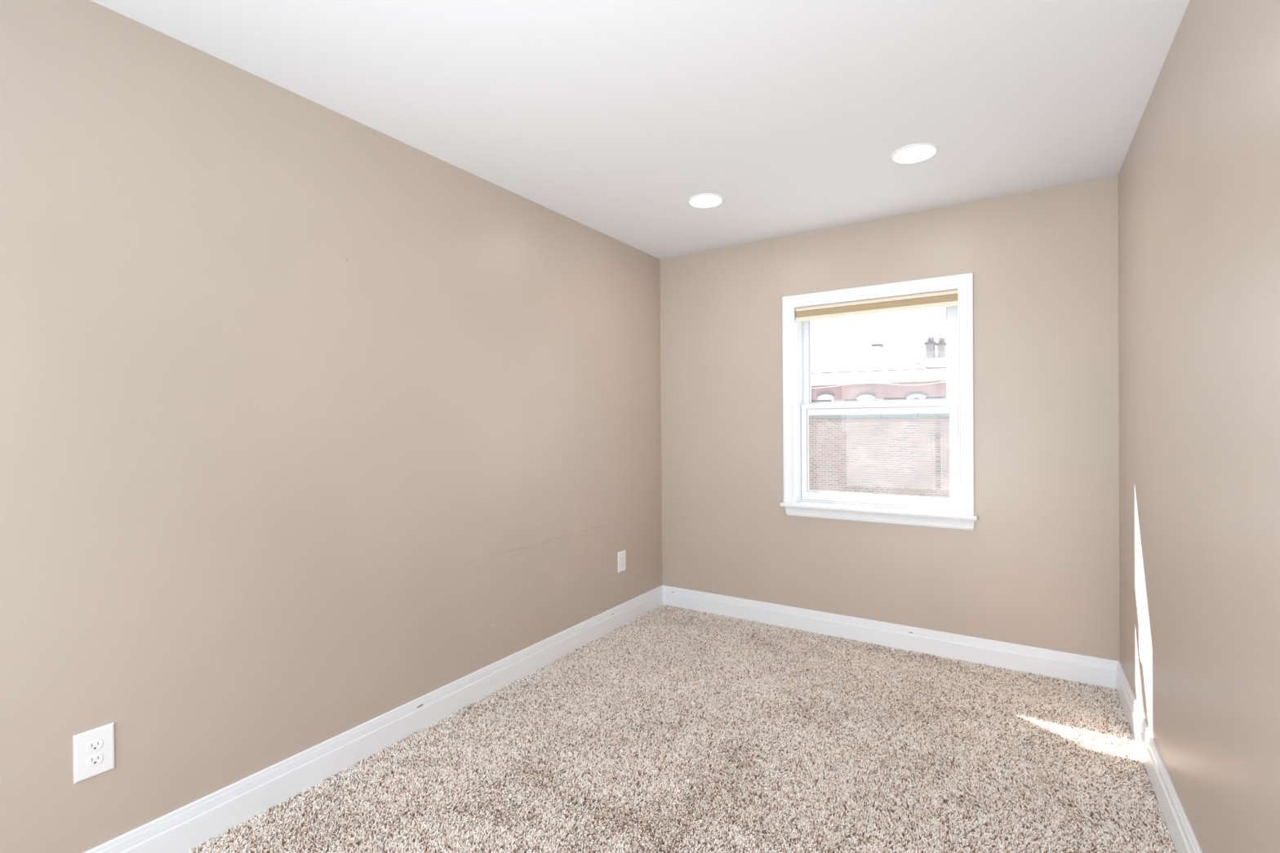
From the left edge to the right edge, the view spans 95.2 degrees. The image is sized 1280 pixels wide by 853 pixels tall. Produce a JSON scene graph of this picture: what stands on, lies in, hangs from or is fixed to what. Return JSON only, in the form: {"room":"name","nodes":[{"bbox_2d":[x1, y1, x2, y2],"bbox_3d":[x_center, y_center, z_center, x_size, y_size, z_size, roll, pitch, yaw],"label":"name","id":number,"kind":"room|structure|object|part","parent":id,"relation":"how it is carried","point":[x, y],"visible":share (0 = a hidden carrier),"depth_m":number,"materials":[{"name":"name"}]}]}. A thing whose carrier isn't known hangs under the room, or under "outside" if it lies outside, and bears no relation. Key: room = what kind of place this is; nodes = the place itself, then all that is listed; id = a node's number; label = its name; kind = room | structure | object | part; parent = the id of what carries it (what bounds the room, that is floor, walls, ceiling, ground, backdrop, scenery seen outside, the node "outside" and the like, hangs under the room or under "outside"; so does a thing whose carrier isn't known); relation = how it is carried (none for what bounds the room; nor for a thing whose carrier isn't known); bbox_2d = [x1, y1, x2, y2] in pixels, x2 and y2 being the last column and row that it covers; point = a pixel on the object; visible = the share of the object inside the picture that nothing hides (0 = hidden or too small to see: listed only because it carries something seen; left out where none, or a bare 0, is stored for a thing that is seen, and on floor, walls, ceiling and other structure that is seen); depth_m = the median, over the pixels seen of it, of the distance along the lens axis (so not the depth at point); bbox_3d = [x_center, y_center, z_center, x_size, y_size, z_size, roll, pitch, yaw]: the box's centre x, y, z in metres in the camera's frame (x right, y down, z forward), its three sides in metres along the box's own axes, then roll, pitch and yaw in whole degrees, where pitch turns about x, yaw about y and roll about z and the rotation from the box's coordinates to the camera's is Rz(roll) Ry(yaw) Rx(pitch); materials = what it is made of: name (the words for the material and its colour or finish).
{"room":"empty bedroom","nodes":[
{"label":"empty bedroom","id":0,"kind":"room"},
{"bbox_2d":[0,0,662,852],"bbox_3d":[-1.134,0.120,2.236,0.120,2.560,4.885,0,0,33],"label":"wall","id":1,"kind":"structure","parent":0,"point":[315,423],"depth_m":1.92,"materials":[{"name":"beige paint"}]},
{"bbox_2d":[73,722,114,783],"bbox_3d":[-1.476,0.883,1.582,0.007,0.126,0.083,0,0,33],"label":"wall outlet","id":2,"kind":"object","parent":1,"relation":"attached to","point":[93,749],"visible":1,"depth_m":1.58,"materials":[{"name":"white plastic"}]},
{"bbox_2d":[86,738,102,752],"bbox_3d":[-1.474,0.863,1.581,0.002,0.028,0.034,0,0,33],"label":"receptacle","id":3,"kind":"object","parent":2,"relation":"attached to","point":[93,745],"depth_m":1.58,"materials":[{"name":"white plastic"}]},
{"bbox_2d":[86,753,103,767],"bbox_3d":[-1.474,0.902,1.581,0.002,0.028,0.034,0,0,33],"label":"receptacle","id":4,"kind":"object","parent":2,"relation":"attached to","point":[93,760],"depth_m":1.58,"materials":[{"name":"white plastic"}]},
{"bbox_2d":[83,585,662,852],"bbox_3d":[-1.081,1.206,2.185,0.016,0.141,4.600,0,0,33],"label":"baseboard","id":5,"kind":"structure","parent":1,"relation":"attached to","point":[183,829],"depth_m":2.15,"materials":[{"name":"white wood"}]},
{"bbox_2d":[617,550,626,573],"bbox_3d":[-0.114,0.853,3.698,0.007,0.126,0.083,0,0,33],"label":"wall outlet","id":6,"kind":"object","parent":1,"relation":"attached to","point":[621,555],"visible":1,"depth_m":3.69,"materials":[{"name":"white plastic"}]},
{"bbox_2d":[90,0,1189,259],"bbox_3d":[-0.038,-1.225,1.518,2.751,0.120,4.885,0,0,33],"label":"ceiling","id":7,"kind":"structure","parent":0,"point":[606,116],"depth_m":2.02,"materials":[{"name":"white paint"}]},
{"bbox_2d":[687,193,724,208],"bbox_3d":[0.341,-1.171,3.038,0.192,0.006,0.192,0,0,33],"label":"recessed light","id":8,"kind":"object","parent":7,"relation":"in","point":[702,200],"visible":1,"depth_m":3.03,"materials":[{"name":"white plastic"}]},
{"bbox_2d":[889,142,939,164],"bbox_3d":[1.183,-1.175,2.521,0.192,0.006,0.192,0,0,33],"label":"recessed light","id":9,"kind":"object","parent":7,"relation":"in","point":[920,152],"visible":1,"depth_m":2.51,"materials":[{"name":"white plastic"}]},
{"bbox_2d":[200,624,1137,852],"bbox_3d":[-0.032,1.334,1.510,2.511,0.123,4.600,0,0,33],"label":"floor","id":10,"kind":"structure","parent":0,"point":[668,624],"depth_m":1.91,"materials":[{"name":"beige carpet"}]},
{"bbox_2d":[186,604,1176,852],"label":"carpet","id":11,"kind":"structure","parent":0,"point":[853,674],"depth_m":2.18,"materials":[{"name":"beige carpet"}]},
{"bbox_2d":[808,395,949,414],"bbox_3d":[9.571,1.658,22.112,13.400,5.321,4.765,0,0,33],"label":"window rail","id":12,"kind":"object","parent":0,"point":[916,410],"visible":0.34,"depth_m":20.17,"materials":[{"name":"white plastic"}]},
{"bbox_2d":[659,174,1119,661],"bbox_3d":[1.250,0.097,3.508,2.511,2.560,0.165,0,0,33],"label":"wall","id":13,"kind":"structure","parent":0,"point":[1038,564],"depth_m":3.12,"materials":[{"name":"beige paint"}]},
{"bbox_2d":[780,272,977,529],"bbox_3d":[1.358,-0.129,3.401,1.050,1.351,0.223,0,0,33],"label":"window","id":14,"kind":"structure","parent":13,"relation":"in","point":[797,363],"depth_m":3.34,"materials":[{"name":"white plastic"}]},
{"bbox_2d":[795,289,957,322],"bbox_3d":[1.340,-0.691,3.380,0.885,0.080,0.052,0,0,33],"label":"window shade","id":15,"kind":"object","parent":14,"relation":"attached to","point":[947,298],"visible":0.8,"depth_m":3.34,"materials":[{"name":"beige fabric"}]},
{"bbox_3d":[1.341,-0.662,3.382,0.885,0.021,0.045,0,0,33],"label":"rail","id":16,"kind":"part","parent":15,"relation":"part of","materials":[{"name":"beige"}]},
{"bbox_3d":[1.392,-0.133,3.458,0.890,1.200,0.090,0,0,33],"label":"vinyl frame","id":17,"kind":"part","parent":14,"relation":"part of","materials":[{"name":"white"}]},
{"bbox_3d":[1.385,0.156,3.446,0.865,0.596,0.035,0,0,33],"label":"sash","id":18,"kind":"part","parent":14,"relation":"part of","materials":[{"name":"white plastic"}]},
{"bbox_3d":[1.403,-0.420,3.478,0.865,0.612,0.033,0,0,33],"label":"sash","id":19,"kind":"part","parent":14,"relation":"part of","materials":[{"name":"white plastic"}]},
{"bbox_2d":[662,585,1118,688],"bbox_3d":[1.208,1.185,3.436,2.511,0.141,0.016,0,0,33],"label":"baseboard","id":20,"kind":"structure","parent":13,"relation":"attached to","point":[1082,668],"depth_m":3.24,"materials":[{"name":"white wood"}]},
{"bbox_2d":[1117,0,1279,852],"bbox_3d":[1.077,0.110,0.811,0.120,2.560,4.885,0,0,33],"label":"wall","id":21,"kind":"structure","parent":0,"point":[1198,176],"depth_m":1.47,"materials":[{"name":"beige paint"}]},
{"bbox_2d":[1138,626,1144,666],"bbox_3d":[1.939,0.849,2.262,0.007,0.126,0.083,0,0,33],"label":"wall outlet","id":22,"kind":"object","parent":21,"relation":"attached to","point":[1141,634],"visible":1,"depth_m":2.24,"materials":[{"name":"white plastic"}]},
{"bbox_2d":[1115,661,1202,852],"bbox_3d":[1.016,1.197,0.834,0.016,0.141,4.600,0,0,33],"label":"baseboard","id":23,"kind":"structure","parent":21,"relation":"attached to","point":[1182,836],"depth_m":1.97,"materials":[{"name":"white wood"}]},
{"label":"outside","id":24,"kind":"structure","parent":0,"visible":0},
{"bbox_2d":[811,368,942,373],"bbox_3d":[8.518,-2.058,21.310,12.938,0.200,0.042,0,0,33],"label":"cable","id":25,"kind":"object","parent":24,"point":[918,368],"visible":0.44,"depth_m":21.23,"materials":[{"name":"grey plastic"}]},
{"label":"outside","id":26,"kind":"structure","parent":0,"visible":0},
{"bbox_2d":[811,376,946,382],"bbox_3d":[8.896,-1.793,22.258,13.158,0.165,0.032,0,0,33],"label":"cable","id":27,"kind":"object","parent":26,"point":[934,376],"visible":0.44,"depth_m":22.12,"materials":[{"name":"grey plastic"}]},
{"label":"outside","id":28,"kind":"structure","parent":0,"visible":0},
{"bbox_2d":[811,381,946,388],"bbox_3d":[8.318,-1.651,20.847,12.799,0.729,0.026,0,0,33],"label":"cable","id":29,"kind":"object","parent":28,"point":[943,381],"visible":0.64,"depth_m":20.75,"materials":[{"name":"white plastic"}]},
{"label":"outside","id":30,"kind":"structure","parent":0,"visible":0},
{"bbox_3d":[12.385,4.404,32.318,70.000,0.300,59.400,0,0,33],"label":"ground","id":31,"kind":"structure","parent":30,"visible":0},
{"bbox_2d":[803,413,951,511],"bbox_3d":[7.296,1.990,17.582,14.092,4.728,0.410,0,0,33],"label":"brick wall","id":32,"kind":"structure","parent":31,"relation":"on","point":[882,454],"depth_m":17.42,"materials":[{"name":"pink brick"}]},
{"bbox_2d":[811,337,946,400],"bbox_3d":[14.259,-0.358,32.436,22.400,9.197,9.500,0,0,33],"label":"brick house","id":33,"kind":"structure","parent":31,"relation":"on","point":[855,391],"depth_m":29.90,"materials":[{"name":"white"}]},
{"bbox_3d":[11.823,-2.189,28.666,22.200,0.120,0.450,0,0,33],"label":"cornice","id":34,"kind":"part","parent":33,"relation":"part of","materials":[{"name":"white"}]},
{"bbox_2d":[881,349,946,368],"bbox_3d":[7.211,0.718,12.744,3.725,7.351,0.474,0,0,33],"label":"power lines","id":35,"kind":"object","parent":31,"relation":"on","point":[944,349],"visible":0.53,"depth_m":13.24,"materials":[{"name":"grey plant"}]}
]}

